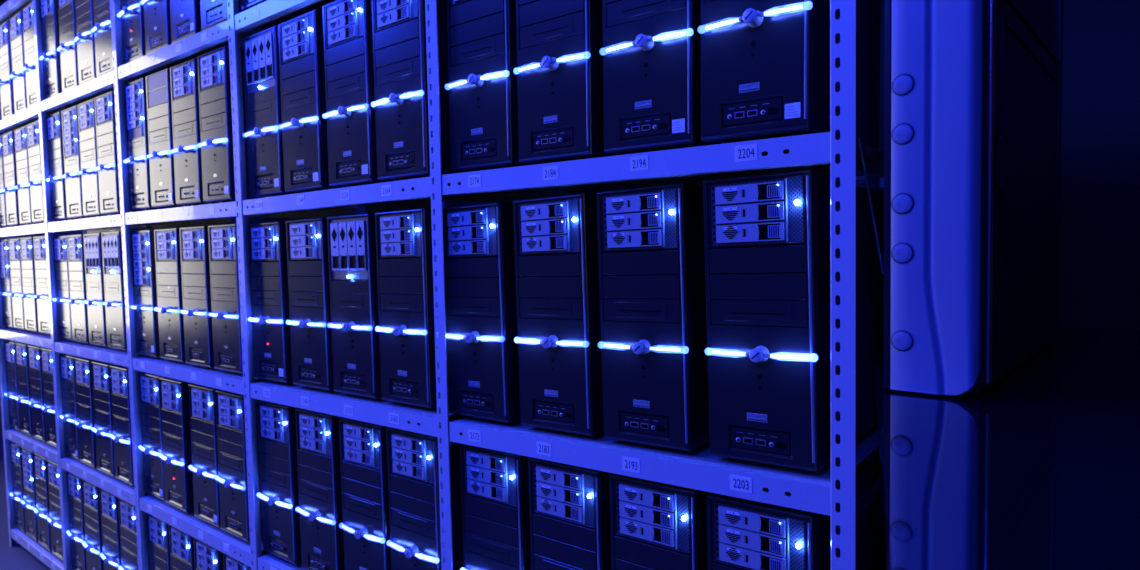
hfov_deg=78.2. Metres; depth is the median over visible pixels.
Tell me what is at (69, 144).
tray
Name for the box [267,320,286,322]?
light
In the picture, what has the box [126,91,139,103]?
tray
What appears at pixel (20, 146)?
tray
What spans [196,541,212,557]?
tray
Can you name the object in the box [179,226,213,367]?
computer tower
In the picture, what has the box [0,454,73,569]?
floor
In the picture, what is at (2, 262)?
tray
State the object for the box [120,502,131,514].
tray
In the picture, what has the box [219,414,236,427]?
tray
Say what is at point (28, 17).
tray
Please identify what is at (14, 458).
tray
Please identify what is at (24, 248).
tray
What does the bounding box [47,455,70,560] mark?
computer tower
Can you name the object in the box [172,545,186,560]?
tray
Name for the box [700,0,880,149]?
computer tower
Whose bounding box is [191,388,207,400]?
tray
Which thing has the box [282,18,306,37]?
tray
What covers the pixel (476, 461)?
tray
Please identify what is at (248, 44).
tray
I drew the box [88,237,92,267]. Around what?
tray
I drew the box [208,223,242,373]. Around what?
computer tower
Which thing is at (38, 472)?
tray
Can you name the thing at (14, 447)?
tray
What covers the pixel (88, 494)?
tray
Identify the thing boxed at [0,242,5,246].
tray
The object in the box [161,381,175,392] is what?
tray
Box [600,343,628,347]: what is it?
light
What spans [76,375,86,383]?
tray
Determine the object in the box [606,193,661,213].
tray
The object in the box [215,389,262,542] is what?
computer tower
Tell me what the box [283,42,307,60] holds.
tray
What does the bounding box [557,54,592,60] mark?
light
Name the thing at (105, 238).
tray
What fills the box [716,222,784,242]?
tray
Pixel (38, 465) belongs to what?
tray
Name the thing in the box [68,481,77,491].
tray
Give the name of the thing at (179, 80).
tray
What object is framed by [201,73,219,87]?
tray
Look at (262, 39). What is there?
tray
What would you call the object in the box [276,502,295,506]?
light
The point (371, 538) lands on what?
light
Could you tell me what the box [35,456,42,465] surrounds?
tray
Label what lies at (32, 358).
tray
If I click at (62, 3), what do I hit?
tray
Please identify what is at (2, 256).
tray
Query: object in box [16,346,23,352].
tray
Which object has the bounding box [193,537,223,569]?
computer tower
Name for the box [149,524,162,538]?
tray
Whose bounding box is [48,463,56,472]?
tray
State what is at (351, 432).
tray
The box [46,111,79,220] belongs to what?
computer tower
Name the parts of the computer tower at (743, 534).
edge trim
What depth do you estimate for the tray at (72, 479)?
3.64 m
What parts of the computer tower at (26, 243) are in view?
port panel, edge trim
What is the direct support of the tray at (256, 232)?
on the computer tower at (267, 246)
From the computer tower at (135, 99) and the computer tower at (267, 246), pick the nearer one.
the computer tower at (267, 246)
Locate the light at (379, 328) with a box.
[378,327,391,330]
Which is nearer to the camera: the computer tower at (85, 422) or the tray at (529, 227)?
the tray at (529, 227)
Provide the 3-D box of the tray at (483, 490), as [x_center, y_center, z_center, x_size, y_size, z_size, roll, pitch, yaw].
[-0.209,0.512,1.750,0.131,0.032,0.006,0,3,38]
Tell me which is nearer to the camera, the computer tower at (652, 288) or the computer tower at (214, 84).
the computer tower at (652, 288)
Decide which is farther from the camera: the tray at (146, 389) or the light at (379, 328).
the tray at (146, 389)
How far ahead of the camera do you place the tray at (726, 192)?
1.28 m
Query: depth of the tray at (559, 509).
1.60 m
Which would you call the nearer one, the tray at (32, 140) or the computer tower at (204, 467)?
the computer tower at (204, 467)
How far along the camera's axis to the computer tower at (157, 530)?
3.01 m
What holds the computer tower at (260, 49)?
on the storage rack
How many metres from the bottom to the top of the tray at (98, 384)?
0.033 m
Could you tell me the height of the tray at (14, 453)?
0.032 m
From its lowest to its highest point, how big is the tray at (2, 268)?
0.032 m
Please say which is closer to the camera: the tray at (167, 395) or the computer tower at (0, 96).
the tray at (167, 395)
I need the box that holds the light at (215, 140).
[213,139,231,141]
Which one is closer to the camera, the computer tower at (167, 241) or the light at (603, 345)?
the light at (603, 345)
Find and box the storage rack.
[0,0,883,569]
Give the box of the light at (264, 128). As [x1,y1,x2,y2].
[262,127,281,130]
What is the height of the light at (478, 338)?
0.016 m
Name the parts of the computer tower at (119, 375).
port panel, edge trim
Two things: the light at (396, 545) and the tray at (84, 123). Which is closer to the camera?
the light at (396, 545)
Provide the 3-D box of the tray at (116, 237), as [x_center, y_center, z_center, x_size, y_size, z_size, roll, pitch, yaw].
[-2.018,-0.150,3.124,0.038,0.142,0.006,1,3,38]
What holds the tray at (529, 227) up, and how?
on the computer tower at (556, 238)
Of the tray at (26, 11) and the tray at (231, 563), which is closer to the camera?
the tray at (231, 563)
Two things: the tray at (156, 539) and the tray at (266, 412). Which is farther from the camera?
the tray at (156, 539)
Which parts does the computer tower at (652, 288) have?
port panel, edge trim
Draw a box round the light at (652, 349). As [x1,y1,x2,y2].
[650,347,689,351]
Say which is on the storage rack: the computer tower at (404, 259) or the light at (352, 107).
the computer tower at (404, 259)
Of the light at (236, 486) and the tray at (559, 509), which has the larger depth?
the light at (236, 486)
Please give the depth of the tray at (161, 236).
2.82 m
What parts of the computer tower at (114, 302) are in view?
port panel, edge trim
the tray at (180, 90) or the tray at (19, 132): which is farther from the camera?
the tray at (19, 132)
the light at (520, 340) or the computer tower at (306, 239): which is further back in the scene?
the computer tower at (306, 239)
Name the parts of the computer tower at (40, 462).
port panel, edge trim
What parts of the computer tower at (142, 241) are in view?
port panel, edge trim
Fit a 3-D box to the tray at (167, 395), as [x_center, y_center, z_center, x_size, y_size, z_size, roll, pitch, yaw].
[-1.633,0.452,2.860,0.131,0.032,0.006,1,4,38]
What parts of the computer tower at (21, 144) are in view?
port panel, edge trim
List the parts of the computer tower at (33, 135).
port panel, edge trim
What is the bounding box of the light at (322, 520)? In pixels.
[317,518,338,522]
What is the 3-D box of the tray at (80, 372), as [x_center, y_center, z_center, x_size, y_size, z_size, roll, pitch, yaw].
[-2.422,0.434,3.478,0.131,0.032,0.006,1,4,38]
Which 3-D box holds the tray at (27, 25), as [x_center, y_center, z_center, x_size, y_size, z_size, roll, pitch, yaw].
[-2.862,-1.375,3.707,0.131,0.033,0.006,1,4,38]
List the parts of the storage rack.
post, post, rail, post, rail, post, rail, post, post, rail, post, post, rail, rail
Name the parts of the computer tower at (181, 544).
edge trim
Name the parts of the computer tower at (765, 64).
port panel, edge trim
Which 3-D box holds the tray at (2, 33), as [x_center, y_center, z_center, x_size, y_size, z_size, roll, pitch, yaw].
[-3.237,-1.418,3.998,0.131,0.032,0.006,1,4,38]
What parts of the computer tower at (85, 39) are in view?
port panel, edge trim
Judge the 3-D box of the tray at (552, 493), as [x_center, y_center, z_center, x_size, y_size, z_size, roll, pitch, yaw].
[-0.026,0.477,1.604,0.132,0.034,0.006,1,4,38]
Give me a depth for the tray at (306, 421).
2.22 m
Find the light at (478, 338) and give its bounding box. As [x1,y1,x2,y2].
[477,337,506,340]
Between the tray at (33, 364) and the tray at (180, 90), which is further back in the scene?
the tray at (33, 364)
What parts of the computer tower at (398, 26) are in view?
port panel, edge trim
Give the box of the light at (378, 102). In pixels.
[374,99,388,105]
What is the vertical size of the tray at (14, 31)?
0.032 m
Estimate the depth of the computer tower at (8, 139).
4.02 m
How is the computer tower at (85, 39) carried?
on the storage rack
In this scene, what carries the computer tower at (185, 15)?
on the storage rack
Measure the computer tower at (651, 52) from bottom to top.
0.546 m
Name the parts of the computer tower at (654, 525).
edge trim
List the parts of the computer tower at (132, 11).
port panel, edge trim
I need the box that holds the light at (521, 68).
[516,64,539,73]
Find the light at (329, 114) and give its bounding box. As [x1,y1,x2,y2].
[325,111,336,117]
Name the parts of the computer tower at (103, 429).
port panel, edge trim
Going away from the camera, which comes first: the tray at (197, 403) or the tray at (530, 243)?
the tray at (530, 243)
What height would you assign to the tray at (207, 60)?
0.032 m
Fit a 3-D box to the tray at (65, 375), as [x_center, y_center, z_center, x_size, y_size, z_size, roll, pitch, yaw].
[-2.598,0.466,3.621,0.131,0.032,0.006,1,4,38]
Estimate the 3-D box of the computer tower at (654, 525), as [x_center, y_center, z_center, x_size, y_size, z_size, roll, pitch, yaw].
[0.308,0.671,1.626,0.217,0.546,0.487,0,3,38]
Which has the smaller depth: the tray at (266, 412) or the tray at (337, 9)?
the tray at (337, 9)
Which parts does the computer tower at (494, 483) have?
edge trim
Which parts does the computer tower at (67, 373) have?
port panel, edge trim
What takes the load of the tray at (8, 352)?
on the computer tower at (9, 345)
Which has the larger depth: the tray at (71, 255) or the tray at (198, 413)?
the tray at (71, 255)
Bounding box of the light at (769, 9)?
[764,4,811,14]
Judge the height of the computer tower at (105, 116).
0.546 m
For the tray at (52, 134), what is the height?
0.032 m
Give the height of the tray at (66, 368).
0.033 m
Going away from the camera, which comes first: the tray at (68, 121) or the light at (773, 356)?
the light at (773, 356)
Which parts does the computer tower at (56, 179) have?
port panel, edge trim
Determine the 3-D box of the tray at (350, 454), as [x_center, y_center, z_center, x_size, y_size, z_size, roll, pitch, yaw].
[-0.627,0.508,2.078,0.131,0.033,0.006,0,3,38]
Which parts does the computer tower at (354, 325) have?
port panel, edge trim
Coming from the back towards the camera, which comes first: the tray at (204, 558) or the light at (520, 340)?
the tray at (204, 558)
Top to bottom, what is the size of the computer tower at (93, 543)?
0.546 m
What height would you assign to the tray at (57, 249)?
0.032 m
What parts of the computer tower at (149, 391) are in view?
port panel, edge trim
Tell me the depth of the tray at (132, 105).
2.93 m
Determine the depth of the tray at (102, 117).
3.14 m
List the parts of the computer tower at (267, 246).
port panel, edge trim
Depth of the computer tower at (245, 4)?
2.33 m
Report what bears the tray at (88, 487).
on the computer tower at (93, 543)
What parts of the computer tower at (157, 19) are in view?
port panel, edge trim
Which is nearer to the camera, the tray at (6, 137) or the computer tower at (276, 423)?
the computer tower at (276, 423)
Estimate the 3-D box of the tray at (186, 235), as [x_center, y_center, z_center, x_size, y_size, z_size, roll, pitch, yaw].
[-1.444,-0.190,2.672,0.131,0.033,0.006,1,4,38]
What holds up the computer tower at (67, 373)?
on the storage rack
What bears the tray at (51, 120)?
on the computer tower at (56, 179)
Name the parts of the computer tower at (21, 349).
port panel, edge trim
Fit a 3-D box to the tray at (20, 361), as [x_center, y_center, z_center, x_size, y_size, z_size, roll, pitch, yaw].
[-3.201,0.447,4.090,0.131,0.032,0.006,1,3,38]
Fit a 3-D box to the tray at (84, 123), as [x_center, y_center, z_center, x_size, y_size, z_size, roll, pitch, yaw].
[-2.263,-0.753,3.280,0.131,0.032,0.006,1,4,38]
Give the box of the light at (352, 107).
[348,105,372,109]
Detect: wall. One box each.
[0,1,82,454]
[143,0,1139,569]
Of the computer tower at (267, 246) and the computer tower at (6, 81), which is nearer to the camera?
the computer tower at (267, 246)
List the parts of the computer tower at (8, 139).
port panel, edge trim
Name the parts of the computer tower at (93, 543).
edge trim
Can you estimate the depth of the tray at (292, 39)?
2.17 m
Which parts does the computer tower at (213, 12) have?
port panel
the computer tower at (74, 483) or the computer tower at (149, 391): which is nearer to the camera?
the computer tower at (149, 391)
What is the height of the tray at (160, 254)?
0.032 m
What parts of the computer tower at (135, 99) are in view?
port panel, edge trim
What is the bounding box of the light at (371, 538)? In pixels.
[364,535,388,541]
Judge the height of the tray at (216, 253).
0.032 m
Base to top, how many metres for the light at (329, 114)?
0.015 m
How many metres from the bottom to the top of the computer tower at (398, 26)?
0.546 m
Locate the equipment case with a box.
[883,0,1063,395]
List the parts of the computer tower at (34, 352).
port panel, edge trim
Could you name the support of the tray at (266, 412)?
on the computer tower at (276, 423)
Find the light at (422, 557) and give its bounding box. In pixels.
[416,554,440,560]
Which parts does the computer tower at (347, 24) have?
port panel, edge trim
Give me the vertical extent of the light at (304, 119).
0.015 m
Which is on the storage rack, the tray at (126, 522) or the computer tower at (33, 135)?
the computer tower at (33, 135)
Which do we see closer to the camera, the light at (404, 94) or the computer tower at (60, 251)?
the light at (404, 94)
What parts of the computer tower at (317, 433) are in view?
port panel, edge trim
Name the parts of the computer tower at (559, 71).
port panel, edge trim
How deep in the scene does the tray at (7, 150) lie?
4.03 m
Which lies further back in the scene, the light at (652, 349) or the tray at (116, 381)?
the tray at (116, 381)
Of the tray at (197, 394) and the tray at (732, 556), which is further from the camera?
the tray at (197, 394)
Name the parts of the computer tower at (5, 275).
port panel, edge trim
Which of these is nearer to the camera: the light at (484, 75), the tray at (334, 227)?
the light at (484, 75)
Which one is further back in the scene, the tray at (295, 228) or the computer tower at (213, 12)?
the computer tower at (213, 12)
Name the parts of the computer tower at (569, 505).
edge trim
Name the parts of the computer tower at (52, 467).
port panel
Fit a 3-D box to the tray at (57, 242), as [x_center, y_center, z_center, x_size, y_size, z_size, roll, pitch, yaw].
[-2.613,-0.218,3.588,0.131,0.032,0.006,1,3,38]
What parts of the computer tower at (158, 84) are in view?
vent panel, port panel, edge trim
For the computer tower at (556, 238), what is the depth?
1.57 m
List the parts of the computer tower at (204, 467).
port panel, edge trim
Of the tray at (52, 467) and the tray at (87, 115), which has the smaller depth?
the tray at (87, 115)
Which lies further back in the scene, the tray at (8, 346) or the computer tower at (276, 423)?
the tray at (8, 346)
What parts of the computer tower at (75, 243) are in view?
port panel, edge trim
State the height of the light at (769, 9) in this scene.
0.015 m
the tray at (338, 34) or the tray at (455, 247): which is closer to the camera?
the tray at (455, 247)
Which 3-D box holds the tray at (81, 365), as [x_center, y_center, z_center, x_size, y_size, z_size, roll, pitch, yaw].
[-2.423,0.398,3.476,0.131,0.033,0.006,1,4,38]
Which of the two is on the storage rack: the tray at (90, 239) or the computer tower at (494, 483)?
the computer tower at (494, 483)
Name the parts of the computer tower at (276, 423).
port panel, edge trim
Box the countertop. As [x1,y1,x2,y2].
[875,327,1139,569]
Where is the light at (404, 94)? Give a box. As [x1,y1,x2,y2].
[400,92,427,97]
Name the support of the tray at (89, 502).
on the computer tower at (93, 543)
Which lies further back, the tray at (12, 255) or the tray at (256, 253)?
the tray at (12, 255)
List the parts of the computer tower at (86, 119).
port panel, edge trim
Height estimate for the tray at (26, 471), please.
0.032 m
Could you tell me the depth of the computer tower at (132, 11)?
2.90 m
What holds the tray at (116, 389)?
on the computer tower at (119, 375)
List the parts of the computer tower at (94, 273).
port panel, edge trim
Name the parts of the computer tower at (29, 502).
port panel, edge trim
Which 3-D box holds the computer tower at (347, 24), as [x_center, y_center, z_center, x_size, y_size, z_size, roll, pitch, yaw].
[-0.509,-0.565,2.186,0.217,0.546,0.487,1,3,38]
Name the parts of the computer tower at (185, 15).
port panel, edge trim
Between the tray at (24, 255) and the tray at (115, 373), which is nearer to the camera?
the tray at (115, 373)
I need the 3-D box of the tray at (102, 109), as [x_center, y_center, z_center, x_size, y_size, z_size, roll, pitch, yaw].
[-2.089,-0.785,3.139,0.131,0.032,0.006,1,4,38]
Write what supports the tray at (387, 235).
on the computer tower at (404, 259)
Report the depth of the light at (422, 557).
1.89 m
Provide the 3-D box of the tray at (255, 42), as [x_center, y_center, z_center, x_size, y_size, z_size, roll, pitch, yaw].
[-1.038,-0.740,2.319,0.038,0.142,0.006,1,3,38]
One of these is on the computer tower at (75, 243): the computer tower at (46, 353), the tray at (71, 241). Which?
the tray at (71, 241)
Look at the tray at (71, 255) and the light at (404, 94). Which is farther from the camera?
the tray at (71, 255)
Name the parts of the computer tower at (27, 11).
port panel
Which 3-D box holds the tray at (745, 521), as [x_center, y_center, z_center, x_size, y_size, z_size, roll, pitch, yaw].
[0.340,0.443,1.314,0.132,0.034,0.006,1,4,38]
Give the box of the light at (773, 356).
[771,354,816,359]
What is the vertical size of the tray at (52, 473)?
0.032 m
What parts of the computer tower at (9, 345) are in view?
port panel, edge trim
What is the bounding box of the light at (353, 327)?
[352,326,375,329]
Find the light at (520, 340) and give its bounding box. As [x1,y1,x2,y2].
[517,338,539,342]
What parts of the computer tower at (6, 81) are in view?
port panel, edge trim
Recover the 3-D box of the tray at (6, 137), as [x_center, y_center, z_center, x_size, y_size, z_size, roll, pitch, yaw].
[-3.238,-0.844,4.035,0.131,0.032,0.006,1,4,38]
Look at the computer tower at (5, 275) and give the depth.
4.20 m
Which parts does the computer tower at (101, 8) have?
port panel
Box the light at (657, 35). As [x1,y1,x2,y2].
[653,31,693,39]
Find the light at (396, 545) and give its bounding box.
[389,540,403,550]
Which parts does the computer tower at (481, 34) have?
port panel, edge trim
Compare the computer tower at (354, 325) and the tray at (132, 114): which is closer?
the computer tower at (354, 325)
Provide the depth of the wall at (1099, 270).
2.14 m
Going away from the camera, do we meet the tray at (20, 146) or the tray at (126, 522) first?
the tray at (126, 522)
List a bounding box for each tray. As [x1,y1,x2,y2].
[0,24,4,33]
[0,31,4,39]
[0,38,5,46]
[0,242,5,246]
[0,248,5,252]
[0,254,5,258]
[0,260,6,264]
[0,266,6,270]
[1,272,7,276]
[3,134,9,141]
[3,141,10,148]
[4,147,10,154]
[5,343,11,349]
[5,349,12,355]
[6,355,12,361]
[10,241,16,246]
[10,247,17,252]
[10,253,17,258]
[11,15,17,25]
[11,21,18,32]
[11,28,18,38]
[11,444,17,452]
[11,450,17,457]
[11,455,17,463]
[16,129,23,137]
[16,136,23,143]
[16,142,23,150]
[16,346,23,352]
[16,352,23,358]
[17,358,24,364]
[21,240,28,245]
[22,246,29,251]
[22,253,29,258]
[22,450,29,458]
[22,456,29,464]
[23,5,31,16]
[23,462,29,470]
[23,468,30,476]
[23,474,30,482]
[24,12,31,23]
[24,19,31,30]
[24,480,30,488]
[28,124,35,132]
[28,131,36,139]
[29,137,36,145]
[29,348,36,355]
[29,355,36,361]
[30,361,37,368]
[35,239,42,244]
[35,245,43,251]
[35,252,43,257]
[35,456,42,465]
[35,462,42,471]
[35,469,42,477]
[41,0,50,9]
[41,5,50,17]
[42,351,50,358]
[42,358,50,364]
[43,364,50,371]
[47,116,56,124]
[48,123,56,132]
[48,130,57,139]
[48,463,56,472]
[49,470,56,479]
[49,476,57,486]
[54,239,63,245]
[54,246,63,252]
[55,253,63,259]
[59,0,69,6]
[61,357,69,365]
[61,364,70,372]
[61,371,70,379]
[63,109,73,119]
[64,117,73,126]
[64,124,73,134]
[64,132,74,141]
[65,140,74,148]
[65,147,75,156]
[68,238,77,244]
[68,474,77,484]
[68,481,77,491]
[69,245,78,251]
[69,253,78,258]
[69,488,77,497]
[76,361,85,369]
[76,368,85,376]
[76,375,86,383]
[79,103,89,113]
[80,111,90,120]
[80,119,90,128]
[84,482,93,493]
[84,490,93,500]
[84,497,94,508]
[85,238,89,267]
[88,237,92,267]
[91,237,95,267]
[93,365,104,373]
[94,237,99,267]
[94,373,104,381]
[94,380,105,389]
[96,96,108,106]
[97,104,108,114]
[97,112,108,122]
[101,491,112,503]
[102,499,112,510]
[102,506,112,518]
[103,236,107,266]
[106,236,111,266]
[110,236,114,266]
[111,369,122,378]
[112,377,123,386]
[112,385,123,394]
[114,235,119,266]
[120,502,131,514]
[120,509,132,522]
[121,517,132,529]
[126,82,138,94]
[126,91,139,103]
[127,100,139,111]
[127,109,140,120]
[127,118,140,129]
[132,234,145,241]
[133,243,145,250]
[133,251,146,258]
[134,260,146,267]
[134,268,146,275]
[134,277,147,284]
[140,376,153,386]
[141,384,154,394]
[141,393,154,403]
[149,516,161,529]
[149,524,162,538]
[150,532,162,546]
[157,232,171,240]
[157,241,171,249]
[157,251,172,258]
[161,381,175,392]
[162,390,176,401]
[162,399,176,410]
[171,528,185,542]
[171,536,186,551]
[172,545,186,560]
[173,64,188,78]
[173,74,189,87]
[174,84,189,97]
[182,230,198,239]
[183,240,199,248]
[183,250,199,258]
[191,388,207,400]
[192,398,208,409]
[192,407,208,419]
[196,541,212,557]
[197,550,212,566]
[197,559,212,569]
[200,53,218,67]
[201,63,218,77]
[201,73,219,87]
[211,229,229,238]
[212,239,229,247]
[212,249,230,257]
[218,395,236,407]
[218,405,236,417]
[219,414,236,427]
[226,556,243,569]
[245,41,252,85]
[251,38,259,83]
[251,227,272,237]
[252,238,272,248]
[252,249,273,258]
[258,35,266,81]
[260,406,281,419]
[260,416,281,430]
[261,426,282,440]
[265,33,273,78]
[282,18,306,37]
[283,30,306,48]
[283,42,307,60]
[290,223,313,234]
[290,235,314,246]
[291,247,314,257]
[299,414,323,429]
[300,425,323,440]
[300,436,324,452]
[327,0,354,19]
[328,11,355,32]
[328,24,355,44]
[330,223,339,270]
[338,222,348,269]
[343,424,371,440]
[344,436,371,452]
[344,448,372,465]
[347,221,356,269]
[355,221,366,269]
[377,0,408,14]
[377,4,409,27]
[380,215,411,228]
[381,229,412,241]
[381,242,412,254]
[392,434,423,452]
[392,447,424,466]
[393,460,424,479]
[447,210,485,225]
[448,225,486,240]
[448,240,486,254]
[466,451,505,472]
[467,465,505,486]
[467,479,505,501]
[521,202,566,220]
[521,219,566,235]
[522,235,567,251]
[536,466,581,489]
[536,481,582,505]
[537,496,582,522]
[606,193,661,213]
[606,211,661,230]
[607,229,662,247]
[619,484,673,511]
[619,501,674,529]
[620,517,674,546]
[715,181,783,204]
[716,201,784,223]
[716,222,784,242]
[718,506,785,537]
[719,524,785,557]
[719,543,786,569]
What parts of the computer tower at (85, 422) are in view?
port panel, edge trim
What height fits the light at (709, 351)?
0.016 m
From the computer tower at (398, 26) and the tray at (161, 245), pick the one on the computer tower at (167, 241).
the tray at (161, 245)
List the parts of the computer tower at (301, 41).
port panel, edge trim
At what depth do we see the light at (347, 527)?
2.12 m
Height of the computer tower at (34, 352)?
0.546 m
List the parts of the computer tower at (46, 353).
port panel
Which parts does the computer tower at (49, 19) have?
port panel, edge trim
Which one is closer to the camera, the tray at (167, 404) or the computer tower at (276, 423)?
the computer tower at (276, 423)
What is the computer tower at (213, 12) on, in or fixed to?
on the storage rack
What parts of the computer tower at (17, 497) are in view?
port panel, edge trim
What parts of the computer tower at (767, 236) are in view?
port panel, edge trim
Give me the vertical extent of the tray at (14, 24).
0.032 m
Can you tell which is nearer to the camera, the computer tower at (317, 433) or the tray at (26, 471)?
the computer tower at (317, 433)
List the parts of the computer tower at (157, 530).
edge trim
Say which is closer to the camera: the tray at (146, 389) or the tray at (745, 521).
the tray at (745, 521)
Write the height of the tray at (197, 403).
0.032 m
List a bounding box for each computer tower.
[0,20,14,119]
[0,96,1,120]
[0,135,15,227]
[0,239,14,328]
[2,130,31,225]
[4,340,19,430]
[9,10,27,113]
[9,237,25,330]
[9,441,25,532]
[14,125,39,224]
[15,339,69,436]
[20,236,38,332]
[21,446,37,541]
[22,2,71,107]
[27,120,63,222]
[28,345,45,441]
[33,235,50,334]
[33,452,67,551]
[39,0,61,99]
[41,347,56,447]
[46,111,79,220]
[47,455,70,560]
[52,235,72,340]
[58,0,78,91]
[59,353,78,459]
[62,105,91,218]
[66,471,86,569]
[67,234,89,343]
[74,355,142,467]
[75,0,96,84]
[78,98,112,216]
[82,479,103,569]
[83,232,107,346]
[92,0,151,77]
[92,355,146,476]
[94,90,143,214]
[100,488,121,569]
[101,230,126,349]
[109,364,133,485]
[118,493,150,569]
[119,0,145,64]
[124,77,166,210]
[130,229,159,357]
[138,371,164,500]
[142,0,171,54]
[146,67,190,207]
[147,513,170,569]
[154,228,184,361]
[159,376,193,512]
[169,525,194,569]
[170,0,201,43]
[170,58,218,205]
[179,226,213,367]
[189,379,267,528]
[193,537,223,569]
[197,45,264,202]
[200,0,272,30]
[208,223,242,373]
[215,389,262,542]
[223,550,268,569]
[240,0,266,11]
[242,25,296,196]
[247,221,292,383]
[256,400,301,565]
[278,9,343,192]
[286,217,333,390]
[295,408,344,569]
[322,0,391,186]
[327,213,381,398]
[339,417,409,569]
[371,0,466,180]
[375,208,436,408]
[386,414,468,569]
[442,202,520,422]
[447,0,535,171]
[459,443,530,569]
[513,193,603,435]
[516,0,619,163]
[528,457,610,569]
[596,182,709,451]
[602,0,715,154]
[609,473,708,569]
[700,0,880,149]
[703,169,881,471]
[706,455,880,569]
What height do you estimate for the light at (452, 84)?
0.015 m
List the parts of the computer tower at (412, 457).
edge trim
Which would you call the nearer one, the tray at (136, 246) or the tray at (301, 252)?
the tray at (301, 252)
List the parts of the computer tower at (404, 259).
port panel, edge trim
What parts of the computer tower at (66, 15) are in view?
port panel, edge trim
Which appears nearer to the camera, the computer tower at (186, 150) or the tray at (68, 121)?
the computer tower at (186, 150)
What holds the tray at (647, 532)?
on the computer tower at (654, 525)
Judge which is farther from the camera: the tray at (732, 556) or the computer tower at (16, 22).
the computer tower at (16, 22)
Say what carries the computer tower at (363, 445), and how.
on the storage rack
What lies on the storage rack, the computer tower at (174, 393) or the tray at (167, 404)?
the computer tower at (174, 393)
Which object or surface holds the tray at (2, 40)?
on the computer tower at (6, 81)
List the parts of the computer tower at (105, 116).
port panel, edge trim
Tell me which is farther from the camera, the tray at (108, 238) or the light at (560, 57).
the tray at (108, 238)
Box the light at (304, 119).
[300,117,322,121]
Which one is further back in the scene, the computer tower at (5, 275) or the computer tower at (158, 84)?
the computer tower at (5, 275)
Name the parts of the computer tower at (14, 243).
port panel, edge trim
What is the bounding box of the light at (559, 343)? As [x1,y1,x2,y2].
[557,341,590,345]
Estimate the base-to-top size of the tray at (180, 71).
0.032 m
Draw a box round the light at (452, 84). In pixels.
[447,81,466,88]
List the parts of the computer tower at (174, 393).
port panel, edge trim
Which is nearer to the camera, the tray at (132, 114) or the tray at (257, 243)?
the tray at (257, 243)
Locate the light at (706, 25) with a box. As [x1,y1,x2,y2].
[700,19,738,32]
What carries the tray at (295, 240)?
on the computer tower at (306, 239)
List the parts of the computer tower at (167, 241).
port panel, edge trim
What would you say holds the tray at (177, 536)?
on the computer tower at (181, 544)
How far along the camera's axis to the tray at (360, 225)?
2.02 m
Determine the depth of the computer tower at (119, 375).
3.19 m
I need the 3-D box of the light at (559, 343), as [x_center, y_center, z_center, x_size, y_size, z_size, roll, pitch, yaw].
[0.010,0.128,1.545,0.082,0.016,0.038,1,4,38]
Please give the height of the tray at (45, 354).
0.032 m
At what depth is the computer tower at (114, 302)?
3.16 m
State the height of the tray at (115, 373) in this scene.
0.032 m
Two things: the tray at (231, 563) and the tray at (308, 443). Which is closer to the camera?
the tray at (308, 443)
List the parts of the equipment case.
door trim, case door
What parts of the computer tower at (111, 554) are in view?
edge trim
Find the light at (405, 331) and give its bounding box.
[404,330,430,333]
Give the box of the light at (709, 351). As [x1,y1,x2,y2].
[707,349,744,354]
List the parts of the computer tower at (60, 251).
port panel, edge trim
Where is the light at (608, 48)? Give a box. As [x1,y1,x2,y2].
[602,43,632,54]
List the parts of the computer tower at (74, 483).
port panel, edge trim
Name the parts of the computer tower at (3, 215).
edge trim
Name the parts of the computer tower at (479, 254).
port panel, edge trim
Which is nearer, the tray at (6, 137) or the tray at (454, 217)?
the tray at (454, 217)
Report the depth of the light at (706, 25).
1.30 m
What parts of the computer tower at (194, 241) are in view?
port panel, edge trim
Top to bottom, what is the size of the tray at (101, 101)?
0.032 m
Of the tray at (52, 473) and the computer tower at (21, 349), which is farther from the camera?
the computer tower at (21, 349)
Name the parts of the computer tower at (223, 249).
port panel, edge trim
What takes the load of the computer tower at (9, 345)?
on the storage rack
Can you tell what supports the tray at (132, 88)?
on the computer tower at (135, 99)
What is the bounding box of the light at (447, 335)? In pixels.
[446,334,462,337]
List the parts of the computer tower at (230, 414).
port panel, edge trim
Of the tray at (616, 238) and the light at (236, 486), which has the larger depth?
the light at (236, 486)
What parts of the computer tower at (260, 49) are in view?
port panel, edge trim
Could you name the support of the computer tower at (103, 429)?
on the storage rack
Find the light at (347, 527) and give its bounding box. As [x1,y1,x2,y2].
[341,523,353,531]
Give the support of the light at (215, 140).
attached to the computer tower at (214, 84)
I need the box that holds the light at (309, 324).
[308,323,329,325]
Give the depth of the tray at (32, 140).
3.75 m
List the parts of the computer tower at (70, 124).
port panel, edge trim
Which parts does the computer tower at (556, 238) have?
port panel, edge trim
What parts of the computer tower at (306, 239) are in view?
port panel, edge trim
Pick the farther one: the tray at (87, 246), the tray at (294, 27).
the tray at (87, 246)
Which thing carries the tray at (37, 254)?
on the computer tower at (42, 296)
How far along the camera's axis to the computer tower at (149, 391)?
3.00 m
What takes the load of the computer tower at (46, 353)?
on the storage rack
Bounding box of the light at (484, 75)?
[481,72,511,78]
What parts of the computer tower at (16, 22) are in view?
port panel, edge trim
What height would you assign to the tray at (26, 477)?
0.032 m
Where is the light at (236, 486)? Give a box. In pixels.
[231,484,247,488]
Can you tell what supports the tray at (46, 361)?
on the computer tower at (46, 353)
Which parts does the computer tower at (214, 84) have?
port panel, edge trim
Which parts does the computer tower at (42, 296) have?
port panel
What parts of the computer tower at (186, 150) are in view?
port panel, edge trim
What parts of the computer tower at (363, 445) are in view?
edge trim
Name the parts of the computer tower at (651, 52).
port panel, edge trim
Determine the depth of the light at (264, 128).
2.26 m

